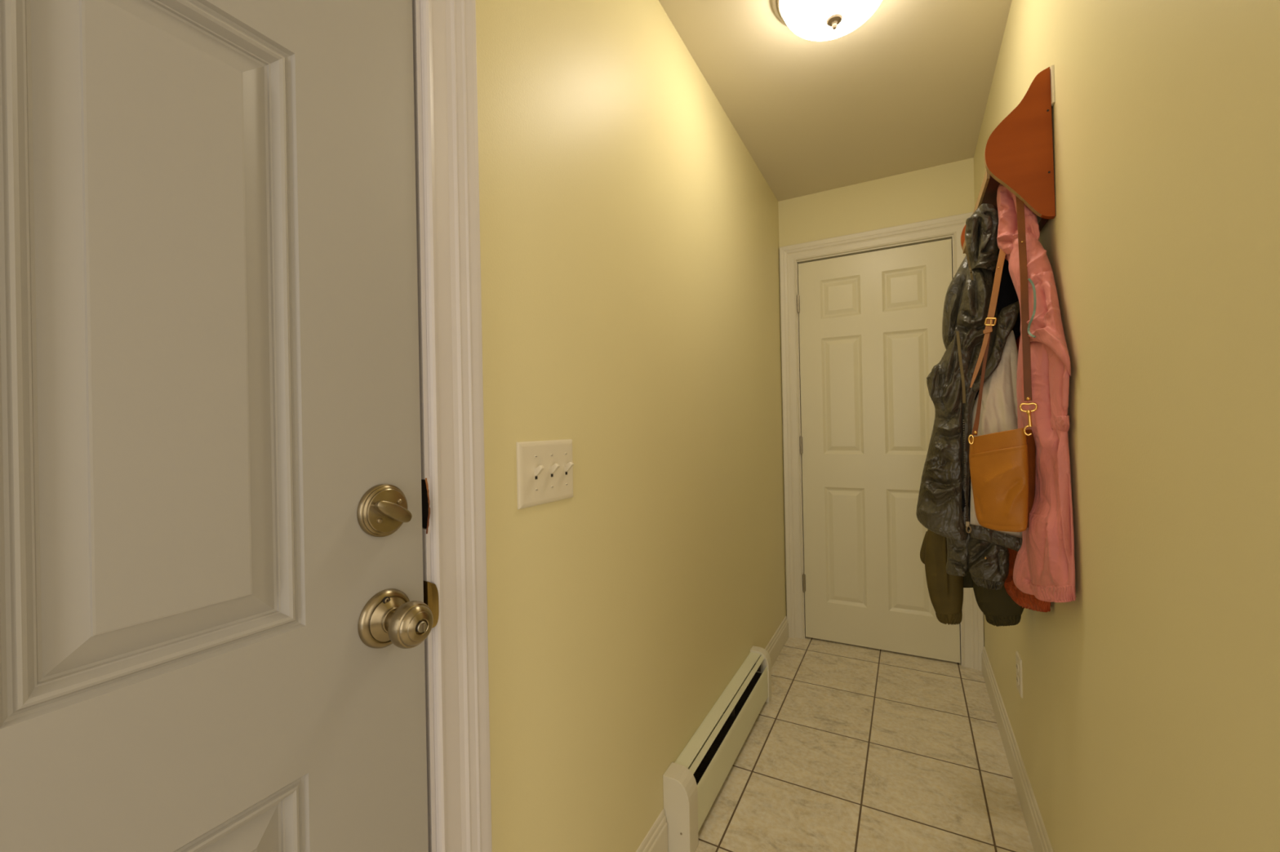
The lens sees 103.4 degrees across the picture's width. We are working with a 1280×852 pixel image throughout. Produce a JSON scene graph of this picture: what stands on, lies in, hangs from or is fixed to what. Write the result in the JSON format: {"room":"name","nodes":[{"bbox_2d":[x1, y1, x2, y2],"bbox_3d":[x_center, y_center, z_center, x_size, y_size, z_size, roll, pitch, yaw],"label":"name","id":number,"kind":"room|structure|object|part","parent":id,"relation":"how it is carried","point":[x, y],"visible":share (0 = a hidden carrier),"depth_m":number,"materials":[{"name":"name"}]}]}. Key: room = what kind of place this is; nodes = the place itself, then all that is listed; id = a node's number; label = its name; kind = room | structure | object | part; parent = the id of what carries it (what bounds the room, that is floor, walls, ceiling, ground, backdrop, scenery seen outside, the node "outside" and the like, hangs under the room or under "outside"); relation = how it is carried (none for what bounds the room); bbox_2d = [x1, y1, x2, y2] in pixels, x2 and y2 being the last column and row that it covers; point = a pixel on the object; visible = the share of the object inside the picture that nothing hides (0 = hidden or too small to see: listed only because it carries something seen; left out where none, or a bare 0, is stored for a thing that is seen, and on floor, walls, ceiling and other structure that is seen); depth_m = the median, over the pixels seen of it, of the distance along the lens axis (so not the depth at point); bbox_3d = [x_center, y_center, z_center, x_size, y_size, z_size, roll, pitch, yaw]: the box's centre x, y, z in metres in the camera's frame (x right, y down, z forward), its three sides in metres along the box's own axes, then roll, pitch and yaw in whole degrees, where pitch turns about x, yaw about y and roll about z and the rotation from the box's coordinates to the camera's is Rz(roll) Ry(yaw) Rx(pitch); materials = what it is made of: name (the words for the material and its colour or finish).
{"room":"entry hallway","nodes":[
{"label":"entry hallway","id":0,"kind":"room"},
{"bbox_2d":[475,0,786,851],"bbox_3d":[-0.354,-0.023,0.770,0.120,2.390,4.627,-1,0,28],"label":"wall","id":1,"kind":"structure","parent":0,"point":[630,291],"depth_m":1.20,"materials":[{"name":"paint"}]},
{"bbox_2d":[0,0,433,851],"bbox_3d":[-0.487,0.150,0.351,0.122,2.023,0.819,-1,0,28],"label":"door","id":2,"kind":"structure","parent":1,"relation":"in","point":[215,622],"depth_m":0.51,"materials":[{"name":"paint"}]},
{"bbox_3d":[-0.299,0.252,0.647,0.060,0.057,0.057,-1,0,28],"label":"knob","id":3,"kind":"part","parent":2,"relation":"part of","materials":[{"name":"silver metal"}]},
{"bbox_2d":[412,0,492,851],"bbox_3d":[-0.543,0.105,0.382,0.136,2.140,1.022,-1,0,28],"label":"trim","id":4,"kind":"structure","parent":1,"relation":"attached to","point":[445,42],"depth_m":0.76,"materials":[{"name":"paint"}]},
{"bbox_3d":[-0.306,0.258,0.728,0.031,0.070,0.008,-1,0,8],"label":"strike plate","id":5,"kind":"part","parent":4,"relation":"part of","materials":[{"name":"gold metal"}]},
{"bbox_2d":[515,439,573,509],"bbox_3d":[-0.169,0.087,0.962,0.024,0.120,0.165,-1,0,28],"label":"light switch","id":6,"kind":"object","parent":1,"relation":"attached to","point":[544,468],"visible":1,"depth_m":0.95,"materials":[{"name":"plastic"}]},
{"bbox_2d":[635,808,668,851],"bbox_3d":[-0.084,1.109,1.093,0.013,0.117,0.654,-1,0,28],"label":"baseboard","id":7,"kind":"structure","parent":1,"relation":"attached to","point":[655,840],"depth_m":1.33,"materials":[{"name":"white wood"}]},
{"bbox_2d":[662,645,771,851],"bbox_3d":[0.311,1.057,1.769,0.077,0.208,0.909,-1,0,28],"label":"baseboard heater","id":8,"kind":"object","parent":1,"relation":"attached to","point":[691,784],"visible":1,"depth_m":1.58,"materials":[{"name":"metal"}]},
{"bbox_3d":[0.297,1.052,1.777,0.044,0.181,0.848,-1,0,28],"label":"panel","id":9,"kind":"part","parent":8,"relation":"part of","materials":[{"name":"metal"}]},
{"bbox_3d":[0.337,1.075,1.756,0.012,0.131,0.852,-1,0,28],"label":"panel","id":10,"kind":"part","parent":8,"relation":"part of","materials":[{"name":"metal"}]},
{"bbox_2d":[764,615,788,667],"bbox_3d":[0.651,1.097,2.474,0.013,0.117,0.650,-1,0,28],"label":"baseboard","id":11,"kind":"structure","parent":1,"relation":"attached to","point":[775,645],"depth_m":2.56,"materials":[{"name":"white wood"}]},
{"bbox_2d":[658,0,1012,201],"bbox_3d":[0.901,-1.269,0.176,3.000,0.050,4.777,-1,0,28],"label":"ceiling","id":12,"kind":"structure","parent":0,"point":[907,90],"depth_m":1.83,"materials":[{"name":"paint"}]},
{"bbox_2d":[772,0,882,41],"bbox_3d":[0.540,-1.169,1.407,0.332,0.131,0.332,-1,0,28],"label":"ceiling lamp","id":13,"kind":"object","parent":12,"relation":"attached to","point":[818,20],"visible":1,"depth_m":1.41,"materials":[{"name":"glass"}]},
{"bbox_2d":[694,636,1034,851],"bbox_3d":[0.950,1.170,0.172,3.000,0.050,4.777,-1,0,28],"label":"floor","id":14,"kind":"structure","parent":0,"point":[853,748],"depth_m":1.72,"materials":[{"name":"tile"}]},
{"bbox_2d":[777,157,974,608],"bbox_3d":[1.159,-0.050,2.653,1.023,2.390,0.120,-1,0,28],"label":"wall","id":15,"kind":"structure","parent":0,"point":[945,190],"depth_m":2.55,"materials":[{"name":"paint"}]},
{"bbox_2d":[796,239,959,662],"bbox_3d":[1.191,0.124,2.584,0.717,2.020,0.053,-1,0,28],"label":"door","id":16,"kind":"structure","parent":15,"relation":"in","point":[871,339],"depth_m":2.58,"materials":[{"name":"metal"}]},
{"bbox_2d":[779,212,983,671],"bbox_3d":[1.208,0.079,2.610,0.897,2.131,0.131,-1,0,28],"label":"trim","id":17,"kind":"structure","parent":15,"relation":"attached to","point":[971,625],"depth_m":2.74,"materials":[{"name":"white wood"}]},
{"bbox_2d":[973,0,1279,851],"bbox_3d":[1.135,-0.052,1.393,0.120,2.390,2.367,-1,0,28],"label":"wall","id":18,"kind":"structure","parent":0,"point":[1146,718],"depth_m":0.66,"materials":[{"name":"paint"}]},
{"bbox_2d":[960,65,1055,254],"bbox_3d":[0.984,-0.617,1.392,0.125,0.325,0.631,-1,0,28],"label":"coat rack","id":19,"kind":"object","parent":18,"relation":"attached to","point":[1018,157],"visible":0.48,"depth_m":1.11,"materials":[{"name":"brown wood"}]},
{"bbox_3d":[1.128,-0.620,1.663,0.124,0.325,0.016,-1,0,28],"label":"panel","id":20,"kind":"part","parent":19,"relation":"part of","materials":[{"name":"brown wood"}]},
{"bbox_2d":[915,203,1022,590],"bbox_3d":[0.850,-0.072,1.312,0.142,0.957,0.249,-1,0,-41],"label":"jacket","id":21,"kind":"object","parent":19,"relation":"hanging from","point":[944,501],"visible":0.94,"depth_m":1.28,"materials":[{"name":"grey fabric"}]},
{"bbox_3d":[0.819,0.253,1.260,0.013,0.029,0.008,-1,0,28],"label":"zip pull","id":22,"kind":"part","parent":21,"relation":"part of","materials":[{"name":"metal"}]},
{"bbox_2d":[964,203,998,274],"bbox_3d":[0.858,-0.466,1.268,0.074,0.173,0.101,-1,0,28],"label":"hood","id":23,"kind":"object","parent":21,"relation":"attached to","point":[981,228],"depth_m":1.24,"materials":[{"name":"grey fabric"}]},
{"bbox_2d":[920,400,1024,626],"bbox_3d":[0.941,0.034,1.439,0.266,1.086,0.254,-1,0,28],"label":"jacket","id":24,"kind":"object","parent":19,"relation":"hanging from","point":[945,590],"visible":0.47,"depth_m":1.46,"materials":[{"name":"green fabric"}]},
{"bbox_2d":[981,174,999,209],"bbox_3d":[0.986,-0.585,1.397,0.102,0.018,0.589,-1,0,28],"label":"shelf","id":25,"kind":"object","parent":19,"relation":"attached to","point":[989,186],"depth_m":1.23,"materials":[{"name":"brown wood"}]},
{"bbox_2d":[968,330,1022,538],"bbox_3d":[0.902,0.036,1.286,0.136,0.555,0.078,-1,0,28],"label":"shirt","id":26,"kind":"object","parent":19,"relation":"hanging from","point":[998,410],"visible":0.35,"depth_m":1.26,"materials":[{"name":"beige fabric"}]},
{"bbox_2d":[968,195,1037,532],"bbox_3d":[0.823,-0.153,1.163,0.123,0.779,0.153,-1,0,28],"label":"handbag","id":27,"kind":"object","parent":19,"relation":"hanging from","point":[1002,464],"visible":0.98,"depth_m":1.12,"materials":[{"name":"brown leather"}]},
{"bbox_3d":[0.844,-0.615,1.129,0.124,0.325,0.016,-1,0,28],"label":"panel","id":28,"kind":"part","parent":19,"relation":"part of","materials":[{"name":"brown wood"}]},
{"bbox_2d":[1004,334,1050,612],"bbox_3d":[0.959,0.032,1.276,0.076,0.872,0.217,-1,0,28],"label":"jacket","id":29,"kind":"object","parent":19,"relation":"hanging from","point":[1029,602],"visible":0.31,"depth_m":1.28,"materials":[{"name":"orange fabric"}]},
{"bbox_2d":[996,183,1076,602],"bbox_3d":[0.856,-0.095,1.107,0.094,0.964,0.258,-1,0,28],"label":"jacket","id":30,"kind":"object","parent":19,"relation":"hanging from","point":[1044,566],"visible":0.82,"depth_m":1.06,"materials":[{"name":"pink fabric"}]},
{"bbox_2d":[996,183,1039,261],"bbox_3d":[0.877,-0.480,1.179,0.077,0.194,0.105,-1,0,28],"label":"hood","id":31,"kind":"object","parent":30,"relation":"attached to","point":[1007,230],"depth_m":1.17,"materials":[{"name":"pink fabric"}]},
{"bbox_2d":[981,646,1053,851],"bbox_3d":[1.066,1.086,1.360,0.013,0.117,2.226,-1,0,28],"label":"baseboard","id":32,"kind":"structure","parent":18,"relation":"attached to","point":[1040,841],"depth_m":1.58,"materials":[{"name":"white wood"}]},
{"bbox_2d":[1015,650,1022,697],"bbox_3d":[1.173,0.767,1.567,0.008,0.115,0.070,-1,0,28],"label":"wall outlet","id":33,"kind":"object","parent":18,"relation":"attached to","point":[1019,661],"visible":1,"depth_m":1.55,"materials":[{"name":"plastic"}]},
{"bbox_2d":[1016,661,1018,672],"bbox_3d":[1.170,0.747,1.568,0.002,0.027,0.033,-1,0,28],"label":"receptacle","id":34,"kind":"object","parent":33,"relation":"attached to","point":[1017,662],"depth_m":1.56,"materials":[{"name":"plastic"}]},
{"bbox_2d":[1016,674,1018,685],"bbox_3d":[1.171,0.787,1.568,0.002,0.027,0.033,-1,0,28],"label":"receptacle","id":35,"kind":"object","parent":33,"relation":"attached to","point":[1017,675],"depth_m":1.56,"materials":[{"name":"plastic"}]}
]}

